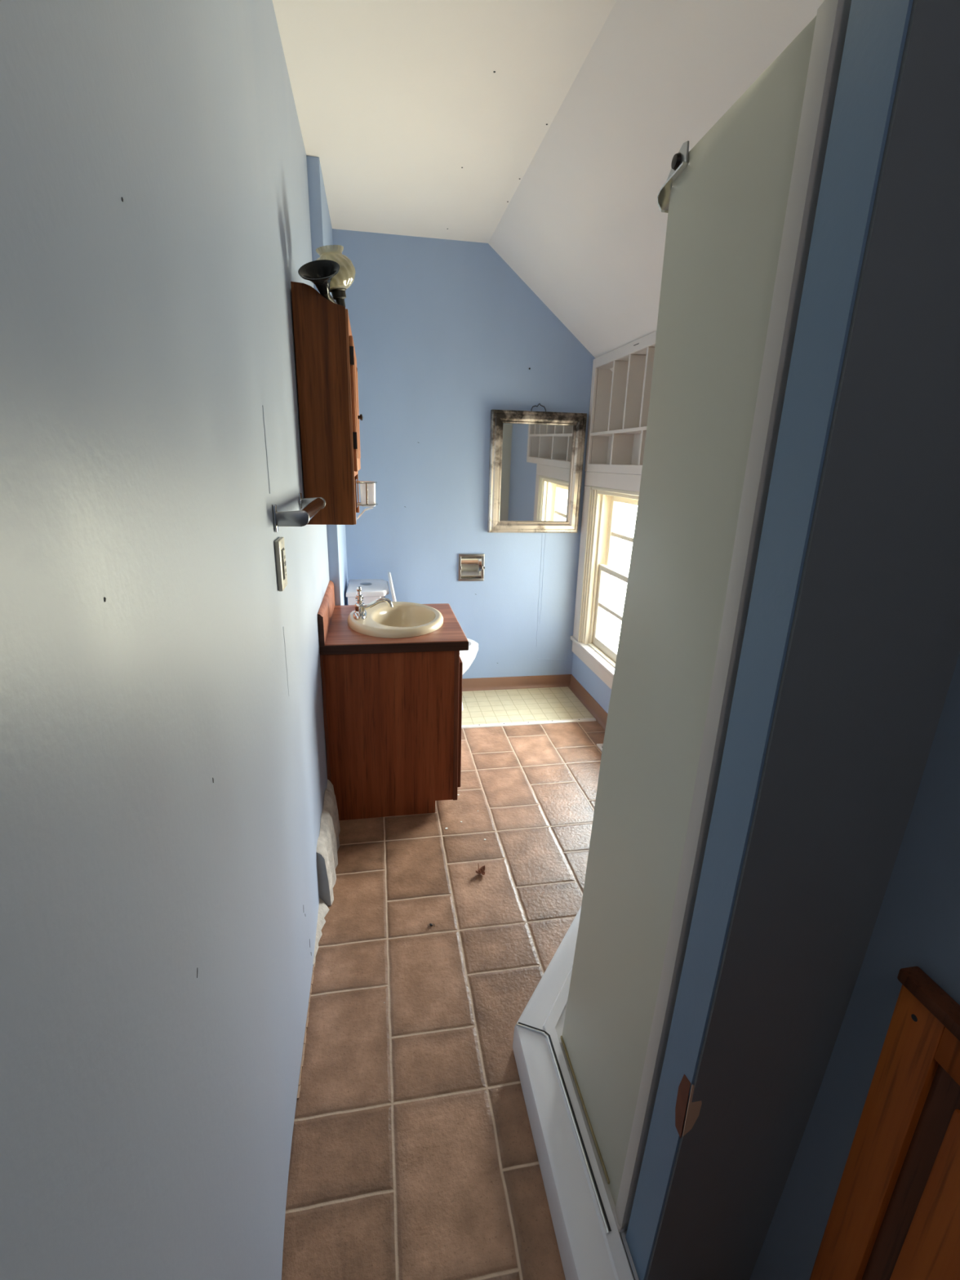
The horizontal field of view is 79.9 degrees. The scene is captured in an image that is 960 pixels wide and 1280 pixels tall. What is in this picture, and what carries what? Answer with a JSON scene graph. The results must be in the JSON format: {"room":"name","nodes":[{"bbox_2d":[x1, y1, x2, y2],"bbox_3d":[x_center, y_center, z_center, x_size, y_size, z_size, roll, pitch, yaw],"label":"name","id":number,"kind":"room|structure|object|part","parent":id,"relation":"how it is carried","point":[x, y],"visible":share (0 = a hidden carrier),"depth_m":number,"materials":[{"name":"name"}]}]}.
{"room":"bathroom","nodes":[
{"label":"bathroom","id":0,"kind":"room"},
{"bbox_2d":[0,0,348,1279],"bbox_3d":[-0.465,-0.214,1.072,0.169,2.748,5.101,-2,18,-10],"label":"wall","id":1,"kind":"structure","parent":0,"point":[163,763],"depth_m":0.59,"materials":[{"name":"blue paint"}]},
{"bbox_2d":[274,537,287,591],"bbox_3d":[-0.471,-0.181,1.363,0.016,0.118,0.078,-2,18,-10],"label":"electrical outlet","id":2,"kind":"object","parent":1,"relation":"attached to","point":[279,545],"visible":1,"depth_m":1.34,"materials":[{"name":"beige plastic"}]},
{"bbox_2d":[282,549,287,578],"bbox_3d":[-0.466,-0.182,1.364,0.003,0.066,0.032,-2,18,-10],"label":"receptacle","id":3,"kind":"object","parent":2,"relation":"attached to","point":[284,566],"depth_m":1.36,"materials":[{"name":"beige plastic"}]},
{"bbox_2d":[272,492,325,532],"bbox_3d":[-0.476,-0.352,1.547,0.079,0.062,0.500,-2,18,-10],"label":"towel bar","id":4,"kind":"object","parent":1,"relation":"attached to","point":[308,507],"visible":1,"depth_m":1.32,"materials":[{"name":"silver metal"}]},
{"bbox_3d":[-0.470,-0.280,1.316,0.007,0.062,0.020,-2,18,-10],"label":"mounting plate","id":5,"kind":"part","parent":4,"relation":"part of","materials":[{"name":"silver metal"}]},
{"bbox_3d":[-0.431,-0.281,1.322,0.073,0.037,0.012,-2,18,-10],"label":"arm","id":6,"kind":"part","parent":4,"relation":"part of","materials":[{"name":"silver metal"}]},
{"bbox_3d":[-0.553,-0.422,1.766,0.007,0.062,0.020,-2,18,-10],"label":"mounting plate","id":7,"kind":"part","parent":4,"relation":"part of","materials":[{"name":"silver metal"}]},
{"bbox_3d":[-0.515,-0.424,1.773,0.073,0.037,0.012,-2,18,-10],"label":"arm","id":8,"kind":"part","parent":4,"relation":"part of","materials":[{"name":"silver metal"}]},
{"bbox_2d":[297,963,315,1098],"bbox_3d":[-0.479,1.061,1.589,0.006,0.005,0.400,-2,18,-10],"label":"baseboard","id":9,"kind":"structure","parent":1,"relation":"attached to","point":[313,966],"depth_m":1.54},
{"bbox_2d":[317,580,334,641],"bbox_3d":[-0.669,-0.136,2.511,0.019,0.124,0.642,-2,18,-10],"label":"backsplash","id":10,"kind":"structure","parent":1,"relation":"attached to","point":[327,606],"depth_m":2.45,"materials":[{"name":"laminate"}]},
{"bbox_2d":[290,281,363,524],"bbox_3d":[-0.513,-0.792,2.030,0.194,0.705,0.480,-2,18,-10],"label":"upper cabinet","id":11,"kind":"object","parent":1,"relation":"attached to","point":[326,370],"visible":0.98,"depth_m":1.80,"materials":[{"name":"brown wood"}]},
{"bbox_3d":[-0.607,-0.784,2.015,0.004,0.688,0.451,-2,18,-10],"label":"panel","id":12,"kind":"part","parent":11,"relation":"part of","materials":[{"name":"brown wood"}]},
{"bbox_2d":[297,244,355,308],"bbox_3d":[-0.479,-1.138,1.839,0.161,0.198,0.464,-2,18,-10],"label":"light fixture","id":13,"kind":"object","parent":11,"relation":"on","point":[320,273],"visible":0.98,"depth_m":1.70,"materials":[{"name":"black metal"}]},
{"bbox_3d":[-0.457,-1.163,1.795,0.130,0.123,0.131,-2,18,-10],"label":"lamp shade","id":14,"kind":"part","parent":13,"relation":"part of","materials":[{"name":"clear glass"}]},
{"bbox_2d":[329,286,346,306],"bbox_3d":[-0.452,-1.092,1.823,0.054,0.061,0.054,-2,18,-10],"label":"socket","id":15,"kind":"object","parent":13,"relation":"attached to","point":[338,293],"depth_m":1.81,"materials":[{"name":"black metal"}]},
{"bbox_3d":[-0.454,-0.765,2.050,0.009,0.642,0.480,-2,18,-10],"label":"frame","id":16,"kind":"part","parent":11,"relation":"part of","materials":[{"name":"orange wood"}]},
{"bbox_3d":[-0.572,-0.861,2.245,0.154,0.705,0.014,-2,18,-10],"label":"panel","id":17,"kind":"part","parent":11,"relation":"part of","materials":[{"name":"brown wood"}]},
{"bbox_3d":[-0.422,-0.780,1.931,0.013,0.404,0.220,-2,18,-10],"label":"door","id":18,"kind":"part","parent":11,"relation":"part of","materials":[{"name":"orange wood"}]},
{"bbox_3d":[-0.461,-0.847,2.141,0.013,0.404,0.220,-2,18,-10],"label":"door","id":19,"kind":"part","parent":11,"relation":"part of","materials":[{"name":"orange wood"}]},
{"bbox_2d":[355,479,377,519],"bbox_3d":[-0.401,-0.499,2.036,0.074,0.138,0.100,-2,18,-10],"label":"holder","id":20,"kind":"object","parent":11,"relation":"attached to","point":[358,504],"visible":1,"depth_m":2.00,"materials":[{"name":"silver metal"}]},
{"bbox_2d":[360,480,375,506],"bbox_3d":[-0.397,-0.518,2.031,0.055,0.085,0.055,-2,18,-10],"label":"tumbler","id":21,"kind":"object","parent":20,"relation":"in","point":[362,481],"visible":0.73,"depth_m":2.03,"materials":[{"name":"clear plastic"}]},
{"bbox_2d":[316,779,340,906],"bbox_3d":[-0.574,0.746,2.201,0.049,0.236,0.490,-2,18,-10],"label":"baseboard remnant","id":22,"kind":"structure","parent":1,"relation":"attached to","point":[328,841],"depth_m":2.07,"materials":[{"name":"paint"}]},
{"bbox_2d":[281,720,604,1279],"bbox_3d":[0.323,1.102,1.634,1.900,0.060,5.101,-2,18,-10],"label":"floor","id":23,"kind":"structure","parent":0,"point":[414,1155],"depth_m":1.60,"materials":[{"name":"brown tile"}]},
{"bbox_2d":[312,897,329,965],"bbox_3d":[-0.520,0.951,1.881,0.033,0.040,0.249,-2,18,-10],"label":"rubble","id":24,"kind":"object","parent":23,"relation":"on","point":[323,909],"visible":1,"depth_m":1.92,"materials":[{"name":"white"}]},
{"bbox_2d":[320,650,462,820],"bbox_3d":[-0.396,0.313,2.704,0.603,0.775,0.637,-2,18,-10],"label":"vanity cabinet","id":25,"kind":"object","parent":23,"relation":"on","point":[393,722],"visible":0.89,"depth_m":2.40,"materials":[{"name":"brown wood"}]},
{"bbox_2d":[317,580,468,655],"bbox_3d":[-0.390,-0.124,2.564,0.587,0.166,0.648,-2,18,-10],"label":"countertop","id":26,"kind":"structure","parent":25,"relation":"on","point":[336,637],"depth_m":2.32,"materials":[{"name":"laminate"}]},
{"bbox_2d":[353,586,393,619],"bbox_3d":[-0.474,-0.173,2.536,0.177,0.131,0.152,-2,18,-10],"label":"faucet","id":27,"kind":"object","parent":26,"relation":"on","point":[360,612],"visible":1,"depth_m":2.52,"materials":[{"name":"silver metal"}]},
{"bbox_3d":[-0.532,-0.117,2.543,0.060,0.016,0.152,-2,18,-10],"label":"plate","id":28,"kind":"part","parent":27,"relation":"part of","materials":[{"name":"silver metal"}]},
{"bbox_3d":[-0.453,-0.162,2.544,0.134,0.056,0.022,-2,18,-10],"label":"spout","id":29,"kind":"part","parent":27,"relation":"part of","materials":[{"name":"silver metal"}]},
{"bbox_2d":[347,601,443,638],"bbox_3d":[-0.380,-0.042,2.595,0.426,0.154,0.524,-2,18,-10],"label":"sink","id":30,"kind":"object","parent":26,"relation":"in","point":[404,619],"visible":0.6,"depth_m":2.63,"materials":[{"name":"beige ceramic"}]},
{"bbox_3d":[-0.157,0.284,2.741,0.020,0.704,0.633,-2,18,-10],"label":"frame","id":31,"kind":"part","parent":25,"relation":"part of","materials":[{"name":"brown wood"}]},
{"bbox_3d":[-0.110,0.334,2.604,0.020,0.592,0.286,-2,18,-10],"label":"door","id":32,"kind":"part","parent":25,"relation":"part of","materials":[{"name":"brown wood"}]},
{"bbox_2d":[475,862,485,875],"bbox_3d":[0.004,0.875,2.178,0.039,0.031,0.037,6,18,13],"label":"dry leaf","id":33,"kind":"object","parent":23,"relation":"on","point":[482,869],"visible":1,"depth_m":2.18,"materials":[{"name":"brown plant"}]},
{"bbox_2d":[461,686,594,724],"bbox_3d":[-0.062,0.430,3.648,1.476,0.006,0.527,-2,18,-10],"label":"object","id":34,"kind":"structure","parent":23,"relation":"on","point":[546,704],"depth_m":3.68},
{"bbox_2d":[346,572,478,710],"bbox_3d":[-0.388,0.026,3.440,0.767,0.873,0.382,-2,18,-10],"label":"toilet","id":35,"kind":"object","parent":34,"relation":"on","point":[372,589],"visible":0.23,"depth_m":3.25,"materials":[{"name":"white ceramic"}]},
{"bbox_3d":[-0.655,-0.108,3.349,0.202,0.373,0.346,-2,18,-10],"label":"tank","id":36,"kind":"part","parent":35,"relation":"part of","materials":[{"name":"white ceramic"}]},
{"bbox_3d":[-0.643,-0.302,3.290,0.232,0.030,0.360,-2,18,-10],"label":"tank lid","id":37,"kind":"part","parent":35,"relation":"part of","materials":[{"name":"white ceramic"}]},
{"bbox_3d":[-0.491,-0.187,3.354,0.088,0.420,0.364,-2,18,-10],"label":"seat","id":38,"kind":"part","parent":35,"relation":"part of","materials":[{"name":"white plastic"}]},
{"bbox_3d":[-0.247,0.031,3.468,0.480,0.016,0.372,-2,18,-10],"label":"seat","id":39,"kind":"part","parent":35,"relation":"part of","materials":[{"name":"white plastic"}]},
{"bbox_3d":[-0.276,0.239,3.529,0.527,0.418,0.382,-2,18,-10],"label":"bowl","id":40,"kind":"part","parent":35,"relation":"part of","materials":[{"name":"white ceramic"}]},
{"bbox_2d":[461,718,595,728],"bbox_3d":[-0.015,0.509,3.390,1.473,0.010,0.024,-2,18,-10],"label":"threshold strip","id":41,"kind":"object","parent":23,"relation":"on","point":[476,726],"visible":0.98,"depth_m":3.44,"materials":[{"name":"white metal"}]},
{"bbox_2d":[512,906,639,1279],"bbox_3d":[0.596,1.067,1.486,0.996,0.107,1.008,-2,18,-10],"label":"shower tray","id":42,"kind":"object","parent":23,"relation":"on","point":[592,1244],"visible":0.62,"depth_m":1.25,"materials":[{"name":"white plastic"}]},
{"bbox_2d":[560,0,851,1229],"bbox_3d":[0.672,0.150,1.247,0.905,1.836,0.813,-2,18,-10],"label":"shower door","id":43,"kind":"structure","parent":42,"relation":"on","point":[741,215],"depth_m":0.80,"materials":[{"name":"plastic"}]},
{"bbox_3d":[0.281,-0.651,0.810,0.030,0.068,0.072,-2,18,-10],"label":"shower bracket","id":44,"kind":"part","parent":43,"relation":"part of","materials":[{"name":"silver metal"}]},
{"bbox_3d":[0.276,-0.664,0.791,0.003,0.031,0.045,-2,18,-10],"label":"corner plate","id":45,"kind":"part","parent":43,"relation":"part of","materials":[{"name":"silver metal"}]},
{"bbox_2d":[596,743,603,751],"bbox_3d":[0.725,0.627,3.069,0.100,0.012,0.298,-2,18,-10],"label":"floor vent","id":46,"kind":"object","parent":23,"relation":"in","point":[599,745],"visible":0.1,"depth_m":3.18,"materials":[{"name":"white metal"}]},
{"bbox_2d":[808,966,959,1279],"bbox_3d":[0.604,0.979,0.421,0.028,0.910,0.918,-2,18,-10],"label":"base cabinet","id":47,"kind":"object","parent":23,"relation":"on","point":[895,1215],"visible":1,"depth_m":0.71,"materials":[{"name":"brown wood"}]},
{"bbox_3d":[0.601,0.975,0.422,0.009,0.697,0.723,-2,18,-10],"label":"raised panel","id":48,"kind":"part","parent":47,"relation":"part of","materials":[{"name":"brown wood"}]},
{"bbox_2d":[271,0,616,243],"bbox_3d":[-0.037,-1.479,0.751,1.032,0.081,5.101,-2,18,-10],"label":"ceiling","id":49,"kind":"structure","parent":0,"point":[424,118],"depth_m":1.89,"materials":[{"name":"white paint"}]},
{"bbox_2d":[332,228,595,678],"bbox_3d":[-0.075,-0.909,3.586,1.907,2.718,0.104,-2,18,-10],"label":"wall","id":50,"kind":"structure","parent":0,"point":[446,334],"depth_m":3.41,"materials":[{"name":"blue paint"}]},
{"bbox_2d":[457,553,484,581],"bbox_3d":[-0.058,-0.470,3.690,0.169,0.176,0.077,-2,18,-10],"label":"toilet paper holder","id":51,"kind":"object","parent":50,"relation":"attached to","point":[471,566],"visible":1,"depth_m":3.70,"materials":[{"name":"silver metal"}]},
{"bbox_2d":[462,674,571,691],"bbox_3d":[-0.096,0.308,3.901,1.508,0.087,0.028,-2,18,-10],"label":"baseboard","id":52,"kind":"structure","parent":50,"relation":"attached to","point":[562,680],"depth_m":3.97,"materials":[{"name":"brown wood"}]},
{"bbox_2d":[487,403,586,533],"bbox_3d":[0.350,-1.052,3.540,0.587,0.769,0.049,-2,18,-10],"label":"wall mirror","id":53,"kind":"object","parent":50,"relation":"attached to","point":[535,467],"visible":1,"depth_m":3.55,"materials":[{"name":"silver metal"}]},
{"bbox_3d":[0.097,-1.021,3.503,0.073,0.720,0.049,-2,18,-10],"label":"frame rail","id":54,"kind":"part","parent":53,"relation":"part of","materials":[{"name":"silver metal"}]},
{"bbox_3d":[0.341,-0.721,3.649,0.587,0.073,0.037,-2,18,-10],"label":"frame rail","id":55,"kind":"part","parent":53,"relation":"part of","materials":[{"name":"silver metal"}]},
{"bbox_2d":[499,423,573,520],"bbox_3d":[0.347,-1.032,3.561,0.447,0.580,0.014,-2,18,-10],"label":"mirror glass","id":56,"kind":"object","parent":53,"relation":"on","point":[536,460],"depth_m":3.56,"materials":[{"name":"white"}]},
{"bbox_3d":[0.357,-1.337,3.451,0.587,0.073,0.049,-2,18,-10],"label":"frame rail","id":57,"kind":"part","parent":53,"relation":"part of","materials":[{"name":"silver metal"}]},
{"bbox_3d":[0.603,-1.036,3.592,0.073,0.720,0.049,-2,18,-10],"label":"frame rail","id":58,"kind":"part","parent":53,"relation":"part of","materials":[{"name":"silver metal"}]},
{"bbox_2d":[571,653,611,713],"bbox_3d":[1.163,0.074,1.465,0.140,2.164,5.101,-2,18,-10],"label":"wall","id":59,"kind":"structure","parent":0,"point":[599,691],"depth_m":3.65,"materials":[{"name":"blue paint"}]},
{"bbox_2d":[568,674,608,729],"bbox_3d":[0.817,0.603,3.031,0.028,0.087,2.149,-2,18,-10],"label":"baseboard","id":60,"kind":"structure","parent":59,"relation":"attached to","point":[584,697],"depth_m":3.68,"materials":[{"name":"brown wood"}]},
{"bbox_2d":[570,471,641,688],"bbox_3d":[0.819,-0.321,3.253,0.174,1.194,1.173,-2,18,-10],"label":"window","id":61,"kind":"structure","parent":59,"relation":"in","point":[602,491],"depth_m":3.57,"materials":[{"name":"white paint"}]},
{"bbox_3d":[0.806,0.195,3.413,0.174,0.113,1.173,-2,18,-10],"label":"sill","id":62,"kind":"part","parent":61,"relation":"part of","materials":[{"name":"white paint"}]},
{"bbox_3d":[0.822,-0.114,3.323,0.033,0.529,0.758,-2,18,-10],"label":"sash","id":63,"kind":"part","parent":61,"relation":"part of","materials":[{"name":"beige paint"}]},
{"bbox_3d":[0.872,-0.555,3.193,0.033,0.459,0.758,-2,18,-10],"label":"sash","id":64,"kind":"part","parent":61,"relation":"part of","materials":[{"name":"beige paint"}]},
{"bbox_2d":[584,331,656,475],"bbox_3d":[0.861,-1.151,2.829,0.129,0.643,1.496,-2,18,-10],"label":"cubby shelf","id":65,"kind":"object","parent":59,"relation":"attached to","point":[620,398],"visible":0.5,"depth_m":3.18,"materials":[{"name":"white paint"}]},
{"bbox_3d":[0.923,-1.147,2.837,0.005,0.577,1.463,-2,18,-10],"label":"panel","id":66,"kind":"part","parent":65,"relation":"part of","materials":[{"name":"white paint"}]},
{"bbox_2d":[488,0,824,371],"bbox_3d":[0.874,-1.185,1.012,0.834,0.753,5.101,-2,18,-10],"label":"ceiling","id":67,"kind":"structure","parent":0,"point":[584,226],"depth_m":1.93,"materials":[{"name":"white paint"}]},
{"bbox_2d":[625,0,913,1279],"bbox_3d":[0.764,-0.030,0.752,0.907,2.648,0.125,-2,18,-10],"label":"wall","id":68,"kind":"structure","parent":0,"point":[876,33],"depth_m":0.61,"materials":[{"name":"blue paint"}]},
{"bbox_2d":[645,0,959,1279],"bbox_3d":[0.444,-0.010,0.660,0.245,2.648,0.060,-2,18,-10],"label":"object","id":69,"kind":"structure","parent":68,"relation":"attached to","point":[873,652],"depth_m":0.65,"materials":[{"name":"grey paint"}]},
{"bbox_2d":[749,653,959,1279],"bbox_3d":[0.768,0.266,-0.199,0.120,2.648,2.000,-2,18,-10],"label":"wall","id":70,"kind":"structure","parent":0,"point":[917,923],"depth_m":0.77,"materials":[{"name":"blue paint"}]}
]}

